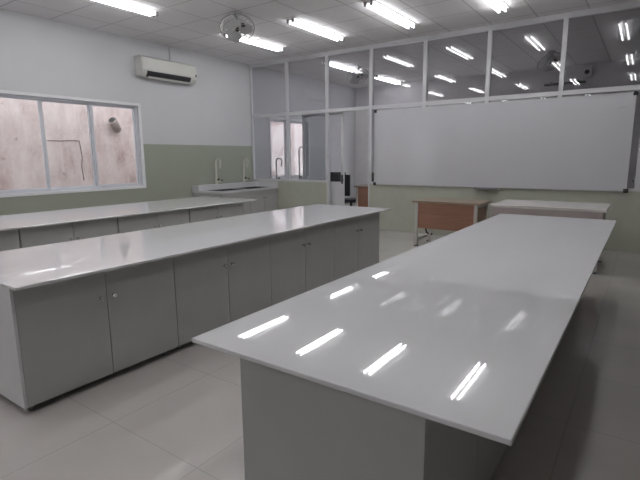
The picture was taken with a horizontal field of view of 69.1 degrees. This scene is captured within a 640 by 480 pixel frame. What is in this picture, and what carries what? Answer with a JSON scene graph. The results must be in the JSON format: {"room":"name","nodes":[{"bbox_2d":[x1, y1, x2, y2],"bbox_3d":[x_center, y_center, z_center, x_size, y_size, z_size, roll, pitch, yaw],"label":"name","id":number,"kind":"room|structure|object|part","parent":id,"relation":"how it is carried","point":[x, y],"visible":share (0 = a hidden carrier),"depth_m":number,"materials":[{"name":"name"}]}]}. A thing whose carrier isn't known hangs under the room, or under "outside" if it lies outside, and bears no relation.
{"room":"science classroom","nodes":[
{"label":"science classroom","id":0,"kind":"room"},
{"bbox_2d":[0,8,355,215],"bbox_3d":[-4.009,-1.811,8.381,0.200,3.725,18.300,6,12,34],"label":"wall","id":1,"kind":"structure","parent":0,"point":[186,127],"depth_m":9.54,"materials":[{"name":"white paint"}]},
{"bbox_2d":[0,93,143,193],"bbox_3d":[-4.537,-1.569,7.653,0.198,1.545,3.550,6,12,34],"label":"trim","id":2,"kind":"structure","parent":1,"relation":"attached to","point":[0,93],"depth_m":8.93,"materials":[{"name":"white paint"}]},
{"bbox_2d":[0,90,146,197],"bbox_3d":[-4.523,-1.558,7.618,0.162,1.605,3.605,6,12,34],"label":"window","id":3,"kind":"structure","parent":1,"relation":"in","point":[39,98],"depth_m":8.19,"materials":[{"name":"white metal"}]},
{"bbox_3d":[-4.777,-1.497,7.292,0.026,1.437,0.894,6,12,34],"label":"sash","id":4,"kind":"part","parent":3,"relation":"part of","materials":[{"name":"clear glass"}]},
{"bbox_3d":[-4.314,-1.627,7.996,0.026,1.437,0.859,6,12,34],"label":"sash","id":5,"kind":"part","parent":3,"relation":"part of","materials":[{"name":"clear glass"}]},
{"bbox_3d":[-3.809,-1.751,8.662,0.026,1.437,0.878,6,12,34],"label":"sash","id":6,"kind":"part","parent":3,"relation":"part of","materials":[{"name":"clear glass"}]},
{"bbox_2d":[134,46,196,84],"bbox_3d":[-3.014,-3.492,9.163,0.232,0.705,1.300,6,12,34],"label":"air conditioner","id":7,"kind":"object","parent":1,"relation":"attached to","point":[145,66],"visible":1,"depth_m":9.04,"materials":[{"name":"beige plastic"}]},
{"bbox_2d":[145,70,190,81],"bbox_3d":[-2.977,-3.208,9.158,0.095,0.102,1.030,6,12,34],"label":"vent","id":8,"kind":"object","parent":7,"relation":"attached to","point":[152,74],"depth_m":9.10,"materials":[{"name":"black plastic"}]},
{"bbox_3d":[-2.923,-3.377,9.120,0.008,0.230,1.260,6,12,34],"label":"panel","id":9,"kind":"part","parent":7,"relation":"part of","materials":[{"name":"beige plastic"}]},
{"bbox_2d":[269,117,309,178],"bbox_3d":[-0.858,-2.500,12.807,0.162,1.630,1.750,6,12,34],"label":"window","id":10,"kind":"structure","parent":1,"relation":"in","point":[271,119],"depth_m":12.76,"materials":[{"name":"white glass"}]},
{"bbox_3d":[-1.146,-2.439,12.480,0.026,1.462,0.708,6,12,34],"label":"sash","id":11,"kind":"part","parent":10,"relation":"part of","materials":[{"name":"clear glass"}]},
{"bbox_3d":[-0.678,-2.553,13.094,0.026,1.462,0.898,6,12,34],"label":"sash","id":12,"kind":"part","parent":10,"relation":"part of","materials":[{"name":"clear glass"}]},
{"bbox_2d":[0,202,639,479],"bbox_3d":[0.352,0.591,5.743,10.780,0.150,18.300,6,12,34],"label":"floor","id":13,"kind":"structure","parent":0,"point":[177,414],"depth_m":2.76,"materials":[{"name":"tile"}]},
{"bbox_2d":[0,229,19,250],"bbox_3d":[-3.953,0.304,4.859,1.073,0.800,1.125,6,12,34],"label":"base cabinet","id":14,"kind":"object","parent":13,"relation":"on","point":[9,239],"visible":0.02,"depth_m":4.90,"materials":[{"name":"grey laminate"}]},
{"bbox_2d":[18,217,117,247],"bbox_3d":[-3.303,0.134,5.780,1.073,0.800,1.125,6,12,34],"label":"base cabinet","id":15,"kind":"object","parent":13,"relation":"on","point":[50,234],"visible":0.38,"depth_m":5.38,"materials":[{"name":"grey laminate"}]},
{"bbox_3d":[-3.058,0.196,5.270,0.018,0.740,0.558,6,12,34],"label":"door","id":16,"kind":"part","parent":15,"relation":"part of","materials":[{"name":"grey laminate"}]},
{"bbox_3d":[-2.737,0.112,5.724,0.018,0.740,0.558,6,12,34],"label":"door","id":17,"kind":"part","parent":15,"relation":"part of","materials":[{"name":"grey laminate"}]},
{"bbox_2d":[0,257,178,410],"bbox_3d":[-1.852,0.538,3.443,1.073,0.800,1.125,6,12,34],"label":"base cabinet","id":18,"kind":"object","parent":13,"relation":"on","point":[57,338],"visible":0.91,"depth_m":3.01,"materials":[{"name":"grey laminate"}]},
{"bbox_3d":[-2.181,0.593,3.000,1.040,0.746,0.018,6,12,34],"label":"panel","id":19,"kind":"part","parent":18,"relation":"part of","materials":[{"name":"laminate"}]},
{"bbox_3d":[-1.600,0.599,2.944,0.018,0.740,0.548,6,12,34],"label":"door","id":20,"kind":"part","parent":18,"relation":"part of","materials":[{"name":"grey laminate"}]},
{"bbox_3d":[-1.284,0.516,3.391,0.018,0.740,0.548,6,12,34],"label":"door","id":21,"kind":"part","parent":18,"relation":"part of","materials":[{"name":"grey laminate"}]},
{"bbox_2d":[117,209,188,233],"bbox_3d":[-2.652,-0.037,6.700,1.073,0.800,1.125,6,12,34],"label":"base cabinet","id":22,"kind":"object","parent":13,"relation":"on","point":[132,223],"visible":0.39,"depth_m":6.31,"materials":[{"name":"grey laminate"}]},
{"bbox_2d":[0,196,256,230],"bbox_3d":[-2.982,-0.379,6.298,1.340,0.019,4.800,6,12,34],"label":"countertop","id":23,"kind":"structure","parent":22,"relation":"on","point":[36,219],"depth_m":6.23,"materials":[{"name":"white stone"}]},
{"bbox_3d":[-2.408,0.026,6.190,0.018,0.740,0.558,6,12,34],"label":"door","id":24,"kind":"part","parent":22,"relation":"part of","materials":[{"name":"grey laminate"}]},
{"bbox_3d":[-2.087,-0.058,6.645,0.018,0.740,0.558,6,12,34],"label":"door","id":25,"kind":"part","parent":22,"relation":"part of","materials":[{"name":"grey laminate"}]},
{"bbox_2d":[189,202,243,222],"bbox_3d":[-2.002,-0.207,7.620,1.073,0.800,1.125,6,12,34],"label":"base cabinet","id":26,"kind":"object","parent":13,"relation":"on","point":[235,209],"visible":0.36,"depth_m":7.24,"materials":[{"name":"grey laminate"}]},
{"bbox_3d":[-1.760,-0.144,7.107,0.018,0.740,0.548,6,12,34],"label":"door","id":27,"kind":"part","parent":26,"relation":"part of","materials":[{"name":"grey laminate"}]},
{"bbox_3d":[-1.444,-0.226,7.554,0.018,0.740,0.548,6,12,34],"label":"door","id":28,"kind":"part","parent":26,"relation":"part of","materials":[{"name":"grey laminate"}]},
{"bbox_2d":[173,236,271,348],"bbox_3d":[-1.210,0.370,4.351,1.073,0.800,1.125,6,12,34],"label":"base cabinet","id":29,"kind":"object","parent":13,"relation":"on","point":[217,287],"visible":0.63,"depth_m":3.98,"materials":[{"name":"grey laminate"}]},
{"bbox_3d":[-0.965,0.433,3.841,0.018,0.740,0.558,6,12,34],"label":"door","id":30,"kind":"part","parent":29,"relation":"part of","materials":[{"name":"grey laminate"}]},
{"bbox_3d":[-0.644,0.349,4.296,0.018,0.740,0.558,6,12,34],"label":"door","id":31,"kind":"part","parent":29,"relation":"part of","materials":[{"name":"grey laminate"}]},
{"bbox_2d":[192,181,278,214],"bbox_3d":[-1.884,-0.833,10.706,0.849,0.945,1.908,6,12,34],"label":"sink cabinet","id":32,"kind":"object","parent":13,"relation":"on","point":[264,192],"depth_m":10.62,"materials":[{"name":"white stone"}]},
{"bbox_2d":[215,158,222,183],"bbox_3d":[-2.259,-1.560,10.486,0.201,0.571,0.170,6,12,34],"label":"tap","id":33,"kind":"object","parent":32,"relation":"on","point":[216,178],"visible":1,"depth_m":10.46,"materials":[{"name":"white metal"}]},
{"bbox_2d":[208,189,239,190],"bbox_3d":[-2.081,-0.965,10.320,0.420,0.304,0.660,6,12,34],"label":"basin","id":34,"kind":"object","parent":32,"relation":"in","point":[208,189],"depth_m":10.39,"materials":[{"name":"grey metal"}]},
{"bbox_2d":[192,186,278,193],"bbox_3d":[-1.887,-1.155,10.649,0.847,0.040,1.908,6,12,34],"label":"countertop","id":35,"kind":"structure","parent":32,"relation":"on","point":[264,187],"depth_m":10.14,"materials":[{"name":"white stone"}]},
{"bbox_3d":[-1.702,-0.653,10.322,0.018,0.598,0.462,6,12,34],"label":"door","id":36,"kind":"part","parent":32,"relation":"part of","materials":[{"name":"grey laminate"}]},
{"bbox_2d":[243,158,249,181],"bbox_3d":[-1.756,-1.692,11.196,0.201,0.571,0.170,6,12,34],"label":"tap","id":37,"kind":"object","parent":32,"relation":"on","point":[244,177],"visible":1,"depth_m":11.18,"materials":[{"name":"white metal"}]},
{"bbox_2d":[242,186,262,188],"bbox_3d":[-1.602,-1.091,10.999,0.420,0.304,0.660,6,12,34],"label":"basin","id":38,"kind":"object","parent":32,"relation":"in","point":[243,187],"depth_m":11.17,"materials":[{"name":"grey metal"}]},
{"bbox_3d":[-1.436,-0.722,10.699,0.018,0.598,0.462,6,12,34],"label":"door","id":39,"kind":"part","parent":32,"relation":"part of","materials":[{"name":"grey laminate"}]},
{"bbox_3d":[-1.170,-0.792,11.075,0.018,0.598,0.462,6,12,34],"label":"door","id":40,"kind":"part","parent":32,"relation":"part of","materials":[{"name":"grey laminate"}]},
{"bbox_2d":[270,222,333,304],"bbox_3d":[-0.568,0.202,5.259,1.073,0.800,1.125,6,12,34],"label":"base cabinet","id":41,"kind":"object","parent":13,"relation":"on","point":[302,260],"visible":0.43,"depth_m":4.90,"materials":[{"name":"grey laminate"}]},
{"bbox_2d":[0,204,390,290],"bbox_3d":[-0.875,-0.130,4.805,1.248,0.019,4.650,6,12,34],"label":"countertop","id":42,"kind":"structure","parent":41,"relation":"on","point":[29,267],"depth_m":3.85,"materials":[{"name":"white stone"}]},
{"bbox_3d":[-0.323,0.265,4.750,0.018,0.740,0.558,6,12,34],"label":"door","id":43,"kind":"part","parent":41,"relation":"part of","materials":[{"name":"grey laminate"}]},
{"bbox_3d":[-0.002,0.181,5.204,0.018,0.740,0.558,6,12,34],"label":"door","id":44,"kind":"part","parent":41,"relation":"part of","materials":[{"name":"grey laminate"}]},
{"bbox_2d":[338,174,355,205],"bbox_3d":[0.735,-1.046,11.328,0.603,1.100,0.617,-7,12,-32],"label":"office chair","id":45,"kind":"object","parent":13,"relation":"on","point":[347,177],"visible":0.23,"depth_m":11.05,"materials":[{"name":"black plastic"}]},
{"bbox_3d":[0.559,-1.320,11.164,0.096,0.500,0.440,-7,12,-32],"label":"backrest","id":46,"kind":"part","parent":45,"relation":"part of","materials":[{"name":"plastic"}]},
{"bbox_3d":[0.762,-0.975,11.356,0.460,0.070,0.480,-7,12,-32],"label":"seat","id":47,"kind":"part","parent":45,"relation":"part of","materials":[{"name":"fabric"}]},
{"bbox_2d":[334,212,379,280],"bbox_3d":[0.074,0.034,6.168,1.073,0.800,1.125,6,12,34],"label":"base cabinet","id":48,"kind":"object","parent":13,"relation":"on","point":[356,240],"visible":0.38,"depth_m":5.82,"materials":[{"name":"grey laminate"}]},
{"bbox_3d":[0.316,0.098,5.655,0.018,0.740,0.548,6,12,34],"label":"door","id":49,"kind":"part","parent":48,"relation":"part of","materials":[{"name":"grey laminate"}]},
{"bbox_3d":[0.632,0.015,6.102,0.018,0.740,0.548,6,12,34],"label":"door","id":50,"kind":"part","parent":48,"relation":"part of","materials":[{"name":"grey laminate"}]},
{"bbox_3d":[0.377,-0.076,6.619,1.040,0.746,0.018,6,12,34],"label":"panel","id":51,"kind":"part","parent":48,"relation":"part of","materials":[{"name":"grey laminate"}]},
{"bbox_2d":[354,184,367,206],"bbox_3d":[1.515,-0.840,10.861,1.300,0.845,0.680,6,12,34],"label":"desk","id":52,"kind":"object","parent":13,"relation":"on","point":[361,190],"visible":0.22,"depth_m":10.84,"materials":[{"name":"brown wood"}]},
{"bbox_3d":[0.877,-0.842,10.952,0.050,0.803,0.050,6,12,34],"label":"leg","id":53,"kind":"part","parent":52,"relation":"part of","materials":[{"name":"beige metal"}]},
{"bbox_3d":[1.347,-0.928,10.602,1.100,0.513,0.020,6,12,34],"label":"panel","id":54,"kind":"part","parent":52,"relation":"part of","materials":[{"name":"orange wood"}]},
{"bbox_2d":[240,358,506,479],"bbox_3d":[1.315,0.512,3.432,0.768,0.800,4.550,6,12,34],"label":"base cabinet","id":55,"kind":"object","parent":13,"relation":"on","point":[295,428],"visible":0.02,"depth_m":1.58,"materials":[{"name":"grey laminate"}]},
{"bbox_2d":[192,214,616,445],"bbox_3d":[1.341,0.098,3.420,1.204,0.019,4.755,6,12,34],"label":"countertop","id":56,"kind":"structure","parent":55,"relation":"on","point":[462,329],"depth_m":1.96,"materials":[{"name":"white laminate"}]},
{"bbox_3d":[0.468,0.814,1.640,0.018,0.740,0.559,6,12,34],"label":"door","id":57,"kind":"part","parent":55,"relation":"part of","materials":[{"name":"grey laminate"}]},
{"bbox_3d":[0.790,0.730,2.096,0.018,0.740,0.559,6,12,34],"label":"door","id":58,"kind":"part","parent":55,"relation":"part of","materials":[{"name":"grey laminate"}]},
{"bbox_2d":[412,198,491,245],"bbox_3d":[2.221,-0.282,7.889,1.140,0.780,0.680,6,12,34],"label":"desk","id":59,"kind":"object","parent":13,"relation":"on","point":[449,214],"visible":0.82,"depth_m":7.65,"materials":[{"name":"brown wood"}]},
{"bbox_3d":[1.649,-0.276,7.936,0.050,0.738,0.050,6,12,34],"label":"leg","id":60,"kind":"part","parent":59,"relation":"part of","materials":[{"name":"beige metal"}]},
{"bbox_3d":[1.875,-0.093,7.927,0.035,0.400,0.030,6,12,34],"label":"post","id":61,"kind":"part","parent":59,"relation":"part of","materials":[{"name":"beige metal"}]},
{"bbox_3d":[2.053,-0.378,7.629,0.940,0.433,0.020,6,12,34],"label":"panel","id":62,"kind":"part","parent":59,"relation":"part of","materials":[{"name":"orange wood"}]},
{"bbox_3d":[2.462,-0.184,7.378,0.050,0.738,0.050,6,12,34],"label":"leg","id":63,"kind":"part","parent":59,"relation":"part of","materials":[{"name":"beige metal"}]},
{"bbox_3d":[2.623,-0.409,7.576,0.016,0.263,0.520,6,12,34],"label":"panel","id":64,"kind":"part","parent":59,"relation":"part of","materials":[{"name":"brown wood"}]},
{"bbox_2d":[491,199,610,273],"bbox_3d":[3.274,-0.099,6.659,1.410,0.835,0.920,6,12,34],"label":"desk","id":65,"kind":"object","parent":13,"relation":"on","point":[508,206],"visible":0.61,"depth_m":6.33,"materials":[{"name":"white laminate"}]},
{"bbox_3d":[3.019,-0.192,6.270,1.350,0.440,0.020,6,12,34],"label":"panel","id":66,"kind":"part","parent":65,"relation":"part of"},
{"bbox_3d":[-0.699,-1.150,12.604,0.597,0.880,1.900,6,12,34],"label":"countertop","id":67,"kind":"structure","parent":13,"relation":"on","visible":0},
{"bbox_2d":[276,158,282,178],"bbox_3d":[-1.070,-1.844,12.213,0.201,0.631,0.170,1,10,6],"label":"tap","id":68,"kind":"object","parent":67,"relation":"on","point":[277,158],"visible":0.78,"depth_m":12.13,"materials":[{"name":"metal"}]},
{"bbox_2d":[298,146,302,179],"bbox_3d":[-0.494,-2.133,12.947,0.201,0.931,0.170,6,12,34],"label":"tap","id":69,"kind":"object","parent":67,"relation":"on","point":[300,146],"visible":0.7,"depth_m":12.91,"materials":[{"name":"metal"}]},
{"bbox_2d":[0,0,639,87],"bbox_3d":[0.318,-3.224,5.061,10.780,0.150,18.300,6,12,34],"label":"ceiling","id":70,"kind":"structure","parent":0,"point":[190,25],"depth_m":8.27,"materials":[{"name":"tile"}]},
{"bbox_2d":[94,0,158,16],"bbox_3d":[-2.963,-3.339,6.492,0.200,0.070,1.564,6,12,34],"label":"ceiling light","id":71,"kind":"object","parent":70,"relation":"attached to","point":[152,12],"visible":1,"depth_m":6.75,"materials":[{"name":"white plastic"}]},
{"bbox_2d":[219,11,254,42],"bbox_3d":[-1.292,-3.326,7.251,0.546,0.390,0.454,-2,10,-9],"label":"fan","id":72,"kind":"object","parent":70,"relation":"hanging from","point":[232,24],"visible":1,"depth_m":7.20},
{"bbox_3d":[-1.354,-3.317,7.131,0.217,0.174,0.184,2,10,13],"label":"blade","id":73,"kind":"part","parent":72,"relation":"part of","materials":[{"name":"plastic"}]},
{"bbox_3d":[-1.353,-3.233,7.348,0.229,0.173,0.188,-2,10,-9],"label":"blade","id":74,"kind":"part","parent":72,"relation":"part of","materials":[{"name":"plastic"}]},
{"bbox_3d":[-1.153,-3.293,7.250,0.230,0.103,0.212,-2,10,-9],"label":"blade","id":75,"kind":"part","parent":72,"relation":"part of","materials":[{"name":"plastic"}]},
{"bbox_2d":[223,33,284,51],"bbox_3d":[-1.234,-3.791,8.939,0.200,0.070,1.564,6,12,34],"label":"ceiling light","id":76,"kind":"object","parent":70,"relation":"attached to","point":[267,45],"visible":0.66,"depth_m":9.04,"materials":[{"name":"white plastic"}]},
{"bbox_2d":[286,17,344,41],"bbox_3d":[-0.043,-3.656,8.122,0.200,0.070,1.564,6,12,34],"label":"ceiling light","id":77,"kind":"object","parent":70,"relation":"attached to","point":[295,20],"visible":1,"depth_m":8.01,"materials":[{"name":"white plastic"}]},
{"bbox_2d":[323,61,361,72],"bbox_3d":[0.570,-4.263,11.490,0.200,0.070,1.564,6,12,34],"label":"ceiling light","id":78,"kind":"object","parent":70,"relation":"attached to","point":[337,65],"visible":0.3,"depth_m":11.34,"materials":[{"name":"white plastic"}]},
{"bbox_2d":[347,66,368,83],"bbox_3d":[0.950,-4.132,11.648,0.546,0.390,0.454,-2,10,-9],"label":"fan","id":79,"kind":"object","parent":70,"relation":"hanging from","point":[356,75],"visible":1,"depth_m":11.61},
{"bbox_3d":[0.888,-4.122,11.527,0.217,0.174,0.184,2,10,13],"label":"blade","id":80,"kind":"part","parent":79,"relation":"part of","materials":[{"name":"plastic"}]},
{"bbox_3d":[0.889,-4.039,11.744,0.229,0.173,0.188,-2,10,-9],"label":"blade","id":81,"kind":"part","parent":79,"relation":"part of","materials":[{"name":"plastic"}]},
{"bbox_2d":[374,75,401,84],"bbox_3d":[1.974,-4.631,13.476,0.200,0.070,1.564,6,12,34],"label":"ceiling light","id":82,"kind":"object","parent":70,"relation":"attached to","point":[379,77],"visible":0.9,"depth_m":13.38,"materials":[{"name":"white plastic"}]},
{"bbox_2d":[362,0,416,29],"bbox_3d":[1.131,-3.522,7.317,0.200,0.070,1.564,6,12,34],"label":"ceiling light","id":83,"kind":"object","parent":70,"relation":"attached to","point":[374,5],"visible":1,"depth_m":7.19,"materials":[{"name":"white plastic"}]},
{"bbox_2d":[485,0,509,13],"bbox_3d":[2.355,-3.383,6.478,0.200,0.070,1.564,6,12,34],"label":"ceiling light","id":84,"kind":"object","parent":70,"relation":"attached to","point":[498,5],"visible":1,"depth_m":6.84,"materials":[{"name":"white plastic"}]},
{"bbox_2d":[537,51,560,71],"bbox_3d":[5.015,-3.895,10.119,0.546,0.390,0.454,-2,10,-9],"label":"fan","id":85,"kind":"object","parent":70,"relation":"hanging from","point":[550,61],"visible":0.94,"depth_m":10.08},
{"bbox_3d":[4.953,-3.801,10.216,0.229,0.173,0.188,-2,10,-9],"label":"blade","id":86,"kind":"part","parent":85,"relation":"part of","materials":[{"name":"plastic"}]},
{"bbox_3d":[4.953,-3.885,9.999,0.217,0.174,0.184,2,10,13],"label":"blade","id":87,"kind":"part","parent":85,"relation":"part of","materials":[{"name":"plastic"}]},
{"bbox_3d":[5.153,-3.862,10.119,0.230,0.103,0.212,-2,10,-9],"label":"blade","id":88,"kind":"part","parent":85,"relation":"part of","materials":[{"name":"plastic"}]},
{"bbox_2d":[330,172,345,181],"bbox_3d":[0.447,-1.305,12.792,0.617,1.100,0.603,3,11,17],"label":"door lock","id":89,"kind":"object","parent":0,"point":[333,175],"visible":0.09,"depth_m":12.93,"materials":[{"name":"metal"}]},
{"bbox_2d":[253,180,639,252],"bbox_3d":[2.612,-0.546,8.852,10.380,0.955,0.120,6,12,34],"label":"wall","id":90,"kind":"structure","parent":0,"point":[625,207],"depth_m":8.76,"materials":[{"name":"green paint"}]},
{"bbox_2d":[249,1,639,206],"bbox_3d":[2.589,-1.911,8.616,10.407,3.725,0.130,6,12,34],"label":"window","id":91,"kind":"structure","parent":90,"relation":"in","point":[490,29],"depth_m":8.88,"materials":[{"name":"white metal"}]},
{"bbox_2d":[302,112,344,205],"bbox_3d":[0.066,-1.618,10.527,1.151,2.480,0.111,6,12,34],"label":"door","id":92,"kind":"structure","parent":91,"relation":"attached to","point":[337,189],"depth_m":10.40,"materials":[{"name":"white metal"}]},
{"bbox_3d":[0.079,-0.877,10.697,0.980,0.800,0.022,6,12,34],"label":"kick panel","id":93,"kind":"part","parent":92,"relation":"part of","materials":[{"name":"grey metal"}]},
{"bbox_2d":[373,91,638,192],"bbox_3d":[2.913,-1.673,8.287,4.444,1.532,0.127,6,12,34],"label":"whiteboard","id":94,"kind":"object","parent":91,"relation":"attached to","point":[583,143],"visible":1,"depth_m":8.03,"materials":[{"name":"plastic"}]},
{"bbox_2d":[473,187,498,189],"bbox_3d":[2.979,-0.924,8.356,0.430,0.033,0.091,6,12,34],"label":"tray","id":95,"kind":"object","parent":94,"relation":"on","point":[481,188],"depth_m":8.32,"materials":[{"name":"metal"}]},
{"bbox_2d":[355,58,639,197],"bbox_3d":[5.500,-2.669,12.710,10.380,3.725,0.200,6,12,34],"label":"wall","id":96,"kind":"structure","parent":0,"point":[622,72],"depth_m":12.71,"materials":[{"name":"paint"}]},
{"bbox_2d":[544,79,585,85],"bbox_3d":[6.208,-3.995,11.800,0.940,0.095,0.076,6,12,34],"label":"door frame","id":97,"kind":"structure","parent":96,"relation":"attached to","point":[577,81],"depth_m":11.73,"materials":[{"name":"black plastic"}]},
{"bbox_2d":[582,66,592,77],"bbox_3d":[6.595,-4.150,11.468,0.220,0.240,0.107,6,12,34],"label":"wall speaker","id":98,"kind":"object","parent":96,"relation":"attached to","point":[586,71],"visible":1,"depth_m":11.43,"materials":[{"name":"paint"}]},
{"label":"outside","id":99,"kind":"structure","parent":0,"visible":0},
{"bbox_2d":[0,98,302,189],"bbox_3d":[-4.504,-2.534,11.384,0.311,5.100,26.000,6,12,34],"label":"wall","id":100,"kind":"structure","parent":99,"point":[21,152],"depth_m":9.95,"materials":[{"name":"concrete"}]},
{"bbox_2d":[108,117,120,132],"bbox_3d":[-4.702,-2.639,10.663,0.203,0.341,0.368,-1,10,-4],"label":"drain pipe","id":101,"kind":"object","parent":100,"relation":"attached to","point":[113,122],"visible":1,"depth_m":10.57,"materials":[{"name":"grey plastic"}]}
]}

